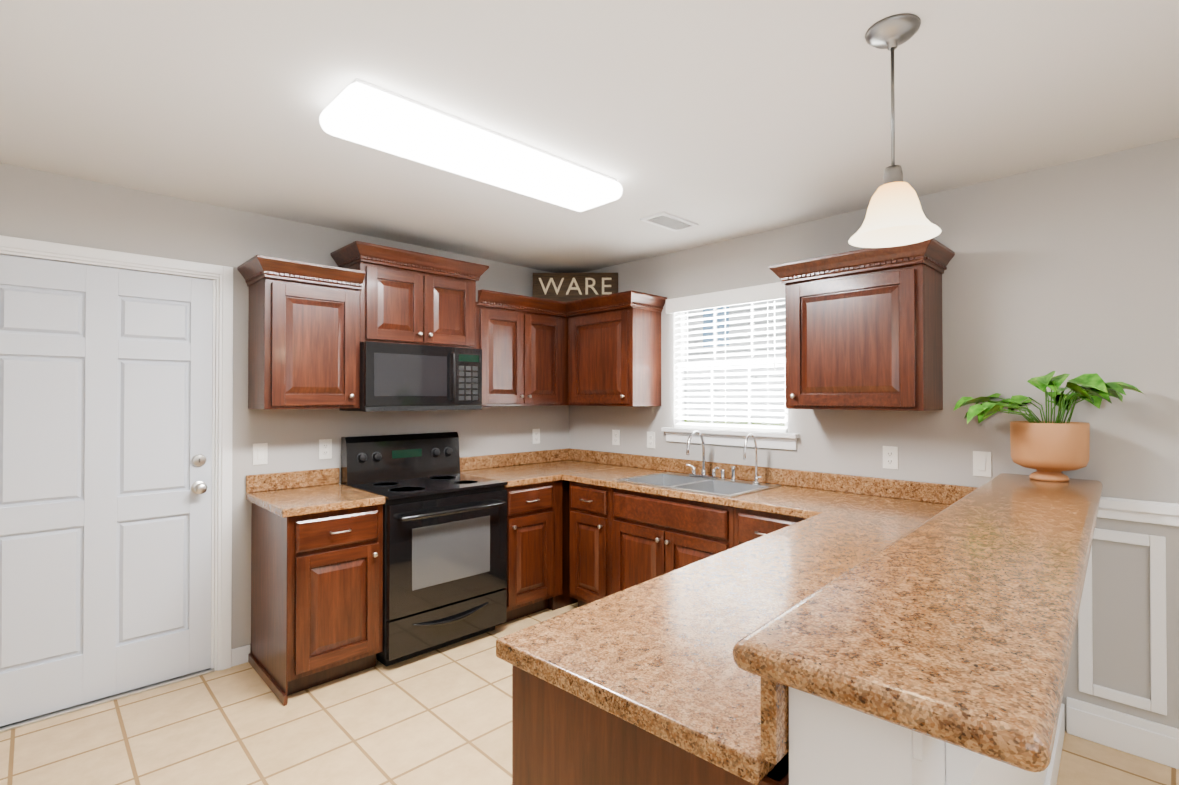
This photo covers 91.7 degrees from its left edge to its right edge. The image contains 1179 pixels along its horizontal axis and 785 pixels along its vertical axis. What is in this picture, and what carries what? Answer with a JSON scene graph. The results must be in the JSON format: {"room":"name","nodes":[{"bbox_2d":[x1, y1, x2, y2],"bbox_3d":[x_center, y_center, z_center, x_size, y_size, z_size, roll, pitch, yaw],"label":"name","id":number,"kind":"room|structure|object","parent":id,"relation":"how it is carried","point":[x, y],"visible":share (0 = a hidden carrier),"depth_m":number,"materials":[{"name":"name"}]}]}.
{"room":"kitchen","nodes":[
{"label":"kitchen","id":0,"kind":"room"},
{"bbox_2d":[0,163,568,652],"bbox_3d":[-2.004,0.237,3.043,5.240,2.440,0.120,0,-1,-44],"label":"wall","id":1,"kind":"structure","parent":0,"point":[46,207],"depth_m":3.10,"materials":[{"name":"grey paint"}]},
{"bbox_2d":[0,255,212,726],"bbox_3d":[-2.289,0.423,2.682,0.906,2.034,0.116,0,-1,-44],"label":"door","id":2,"kind":"structure","parent":1,"relation":"in","point":[105,472],"depth_m":2.69,"materials":[{"name":"white"}]},
{"bbox_2d":[0,235,232,732],"bbox_3d":[-2.324,0.392,2.718,1.058,2.124,0.139,0,-1,-44],"label":"door frame","id":3,"kind":"structure","parent":1,"relation":"attached to","point":[221,277],"depth_m":3.00,"materials":[{"name":"white wood"}]},
{"bbox_2d":[253,443,267,464],"bbox_3d":[-1.808,0.338,3.141,0.072,0.116,0.011,0,-1,-44],"label":"electrical outlet","id":4,"kind":"object","parent":1,"relation":"attached to","point":[260,453],"visible":1,"depth_m":3.14,"materials":[{"name":"white plastic"}]},
{"bbox_2d":[237,254,364,408],"bbox_3d":[-1.568,-0.293,3.121,0.537,0.762,0.379,0,-1,-44],"label":"upper cabinet","id":5,"kind":"object","parent":1,"relation":"attached to","point":[304,336],"visible":1,"depth_m":3.01,"materials":[{"name":"brown wood"}]},
{"bbox_2d":[319,439,331,458],"bbox_3d":[-1.562,0.335,3.383,0.072,0.116,0.007,0,-1,-44],"label":"electrical outlet","id":6,"kind":"object","parent":1,"relation":"attached to","point":[325,448],"visible":1,"depth_m":3.38,"materials":[{"name":"white plastic"}]},
{"bbox_2d":[331,241,488,348],"bbox_3d":[-1.101,-0.557,3.576,0.870,0.547,0.379,0,-1,-44],"label":"upper cabinet","id":7,"kind":"object","parent":1,"relation":"attached to","point":[411,297],"visible":0.98,"depth_m":3.43,"materials":[{"name":"brown wood"}]},
{"bbox_2d":[339,341,481,411],"bbox_3d":[-1.084,-0.086,3.555,0.760,0.390,0.429,0,-1,-44],"label":"microwave","id":8,"kind":"object","parent":7,"relation":"attached to","point":[401,377],"visible":1,"depth_m":3.38,"materials":[{"name":"black"}]},
{"bbox_2d":[476,289,567,406],"bbox_3d":[-0.428,-0.285,4.219,1.100,0.761,0.390,0,-1,-44],"label":"upper cabinet","id":9,"kind":"object","parent":1,"relation":"attached to","point":[523,340],"depth_m":3.99,"materials":[{"name":"brown wood"}]},
{"bbox_2d":[532,273,617,301],"bbox_3d":[-0.107,-0.753,4.347,0.652,0.318,0.045,0,0,1],"label":"sign","id":10,"kind":"object","parent":9,"relation":"on","point":[564,287],"visible":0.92,"depth_m":4.34,"materials":[{"name":"brown wood"}]},
{"bbox_2d":[532,429,539,443],"bbox_3d":[-0.418,0.344,4.494,0.072,0.116,0.007,0,-1,-44],"label":"electrical outlet","id":11,"kind":"object","parent":1,"relation":"attached to","point":[535,436],"visible":1,"depth_m":4.49,"materials":[{"name":"white plastic"}]},
{"bbox_2d":[0,602,1178,784],"bbox_3d":[0.128,1.489,0.838,5.240,0.100,6.240,0,-1,-44],"label":"floor","id":12,"kind":"structure","parent":0,"point":[442,716],"depth_m":2.41,"materials":[{"name":"tile"}]},
{"bbox_2d":[248,503,382,705],"bbox_3d":[-1.448,1.020,3.029,0.478,0.874,0.662,0,-1,-44],"label":"base cabinet","id":13,"kind":"object","parent":12,"relation":"on","point":[316,599],"visible":0.94,"depth_m":2.82,"materials":[{"name":"brown wood"}]},
{"bbox_2d":[246,468,384,517],"bbox_3d":[-1.460,0.514,3.035,0.492,0.134,0.643,0,-1,-44],"label":"countertop","id":14,"kind":"structure","parent":13,"relation":"on","point":[292,493],"depth_m":3.07,"materials":[{"name":"laminate"}]},
{"bbox_2d":[341,432,507,666],"bbox_3d":[-0.967,0.863,3.427,0.758,1.195,0.708,0,-1,-44],"label":"stove","id":15,"kind":"object","parent":12,"relation":"on","point":[444,552],"visible":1,"depth_m":3.26,"materials":[{"name":"black metal"}]},
{"bbox_2d":[512,665,535,784],"bbox_3d":[0.213,1.005,1.244,0.581,0.874,0.704,0,-1,-44],"label":"base cabinet","id":16,"kind":"object","parent":12,"relation":"on","point":[523,682],"depth_m":1.19,"materials":[{"name":"brown wood"}]},
{"bbox_2d":[495,480,577,625],"bbox_3d":[-0.334,1.029,4.112,1.101,0.874,0.662,0,-1,-44],"label":"base cabinet","id":17,"kind":"object","parent":12,"relation":"on","point":[538,547],"visible":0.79,"depth_m":3.71,"materials":[{"name":"brown wood"}]},
{"bbox_2d":[460,452,559,487],"bbox_3d":[-0.574,0.521,3.891,0.440,0.134,0.649,0,-1,-44],"label":"countertop","id":18,"kind":"structure","parent":17,"relation":"on","point":[517,469],"depth_m":4.08,"materials":[{"name":"laminate"}]},
{"bbox_2d":[569,481,680,606],"bbox_3d":[0.226,1.027,3.874,0.630,0.874,0.427,0,-1,-44],"label":"base cabinet","id":19,"kind":"object","parent":12,"relation":"on","point":[620,539],"depth_m":3.48,"materials":[{"name":"brown wood"}]},
{"bbox_2d":[524,448,977,523],"bbox_3d":[0.629,0.585,3.441,0.660,0.269,2.970,0,-1,-44],"label":"countertop","id":20,"kind":"structure","parent":19,"relation":"on","point":[779,490],"depth_m":3.19,"materials":[{"name":"laminate"}]},
{"bbox_2d":[615,472,780,496],"bbox_3d":[0.634,0.629,3.428,0.531,0.181,0.826,0,-1,-44],"label":"sink","id":21,"kind":"object","parent":20,"relation":"in","point":[665,480],"depth_m":3.46,"materials":[{"name":"silver metal"}]},
{"bbox_2d":[686,430,735,480],"bbox_3d":[0.711,0.388,3.556,0.204,0.303,0.358,0,-1,-44],"label":"faucet","id":22,"kind":"object","parent":20,"relation":"on","point":[703,474],"visible":1,"depth_m":3.59,"materials":[{"name":"silver metal"}]},
{"bbox_2d":[744,433,761,483],"bbox_3d":[0.951,0.387,3.336,0.156,0.300,0.056,0,-1,-44],"label":"faucet","id":23,"kind":"object","parent":20,"relation":"on","point":[756,476],"visible":1,"depth_m":3.37,"materials":[{"name":"silver metal"}]},
{"bbox_2d":[536,677,788,784],"bbox_3d":[0.711,1.008,1.562,1.764,0.874,0.465,0,-1,-44],"label":"base cabinet","id":24,"kind":"object","parent":12,"relation":"on","point":[560,736],"depth_m":1.04,"materials":[{"name":"brown wood"}]},
{"bbox_2d":[496,508,920,784],"bbox_3d":[0.612,0.551,1.685,1.811,0.040,0.730,0,-1,-44],"label":"countertop","id":25,"kind":"structure","parent":24,"relation":"on","point":[653,656],"depth_m":1.23,"materials":[{"name":"laminate"}]},
{"bbox_2d":[721,505,805,551],"bbox_3d":[1.067,1.020,3.007,0.630,0.874,0.418,0,-1,-44],"label":"base cabinet","id":26,"kind":"object","parent":12,"relation":"on","point":[739,526],"depth_m":2.86,"materials":[{"name":"brown wood"}]},
{"bbox_2d":[733,473,1102,784],"bbox_3d":[1.168,0.902,1.593,0.356,1.088,2.476,0,-1,43],"label":"peninsula bar","id":27,"kind":"object","parent":12,"relation":"on","point":[936,649],"visible":1,"depth_m":0.82,"materials":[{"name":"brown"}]},
{"bbox_2d":[953,371,1143,481],"bbox_3d":[1.858,0.138,2.356,0.393,0.450,0.616,0,-1,-44],"label":"pothos plant","id":28,"kind":"object","parent":27,"relation":"on","point":[1050,450],"visible":1,"depth_m":2.31,"materials":[{"name":"green plant"}]},
{"bbox_2d":[0,0,1178,272],"bbox_3d":[0.128,-1.051,0.858,5.240,0.100,6.240,0,-1,-44],"label":"ceiling","id":29,"kind":"structure","parent":0,"point":[720,120],"depth_m":1.94,"materials":[{"name":"white paint"}]},
{"bbox_2d":[319,78,622,211],"bbox_3d":[-0.389,-0.939,2.308,1.260,0.100,0.310,0,-1,-44],"label":"ceiling light fixture","id":30,"kind":"object","parent":29,"relation":"attached to","point":[360,111],"visible":1,"depth_m":2.11,"materials":[{"name":"white plastic"}]},
{"bbox_2d":[640,211,698,231],"bbox_3d":[0.460,-0.972,3.271,0.320,0.018,0.170,0,-1,-44],"label":"ceiling vent","id":31,"kind":"object","parent":29,"relation":"in","point":[669,221],"visible":0.98,"depth_m":3.24,"materials":[{"name":"white metal"}]},
{"bbox_2d":[848,13,940,247],"bbox_3d":[0.831,-0.710,1.567,0.224,0.570,0.224,0,-1,-44],"label":"pendant lamp","id":32,"kind":"object","parent":29,"relation":"hanging from","point":[895,216],"visible":1,"depth_m":1.54,"materials":[{"name":"white glass"}]},
{"bbox_2d":[569,138,1178,730],"bbox_3d":[2.006,0.233,2.588,0.120,2.440,6.120,0,-1,-44],"label":"wall","id":33,"kind":"structure","parent":0,"point":[1071,268],"depth_m":2.52,"materials":[{"name":"grey paint"}]},
{"bbox_2d":[612,430,619,444],"bbox_3d":[0.201,0.343,4.354,0.007,0.116,0.072,0,-1,-44],"label":"electrical outlet","id":34,"kind":"object","parent":33,"relation":"attached to","point":[615,437],"visible":1,"depth_m":4.35,"materials":[{"name":"white plastic"}]},
{"bbox_2d":[568,290,666,405],"bbox_3d":[0.188,-0.285,4.103,0.379,0.761,0.636,0,-1,-44],"label":"upper cabinet","id":35,"kind":"object","parent":33,"relation":"attached to","point":[604,350],"depth_m":3.97,"materials":[{"name":"brown wood"}]},
{"bbox_2d":[647,432,654,447],"bbox_3d":[0.441,0.341,4.107,0.007,0.116,0.072,0,-1,-44],"label":"electrical outlet","id":36,"kind":"object","parent":33,"relation":"attached to","point":[650,439],"visible":1,"depth_m":4.10,"materials":[{"name":"white plastic"}]},
{"bbox_2d":[661,312,799,449],"bbox_3d":[0.901,-0.150,3.693,0.170,0.976,0.980,0,-1,-44],"label":"window","id":37,"kind":"structure","parent":33,"relation":"in","point":[778,440],"depth_m":3.67,"materials":[{"name":"white paint"}]},
{"bbox_2d":[666,282,787,432],"bbox_3d":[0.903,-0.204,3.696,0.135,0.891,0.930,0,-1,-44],"label":"blinds","id":38,"kind":"object","parent":37,"relation":"attached to","point":[752,295],"visible":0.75,"depth_m":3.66,"materials":[{"name":"white plastic"}]},
{"bbox_2d":[769,238,954,410],"bbox_3d":[1.359,-0.295,2.898,0.379,0.762,0.768,0,-1,-44],"label":"upper cabinet","id":39,"kind":"object","parent":33,"relation":"attached to","point":[863,329],"visible":1,"depth_m":2.75,"materials":[{"name":"brown wood"}]},
{"bbox_2d":[883,446,897,468],"bbox_3d":[1.556,0.336,2.959,0.007,0.116,0.072,0,-1,-44],"label":"electrical outlet","id":40,"kind":"object","parent":33,"relation":"attached to","point":[890,457],"visible":1,"depth_m":2.96,"materials":[{"name":"white plastic"}]},
{"bbox_2d":[973,451,991,476],"bbox_3d":[1.833,0.334,2.671,0.011,0.116,0.072,0,-1,-44],"label":"outlet","id":41,"kind":"object","parent":33,"relation":"attached to","point":[982,465],"visible":1,"depth_m":2.67,"materials":[{"name":"white plastic"}]},
{"bbox_2d":[1066,697,1178,768],"bbox_3d":[3.010,1.369,1.443,0.023,0.150,2.790,0,-1,-44],"label":"baseboard","id":42,"kind":"structure","parent":33,"relation":"attached to","point":[1141,737],"depth_m":2.31,"materials":[{"name":"white wood"}]},
{"bbox_2d":[1078,497,1178,715],"bbox_3d":[3.018,0.839,1.434,0.030,0.830,2.820,0,-1,-44],"label":"trim","id":43,"kind":"structure","parent":33,"relation":"attached to","point":[1154,512],"depth_m":2.27,"materials":[{"name":"white wood"}]}
]}

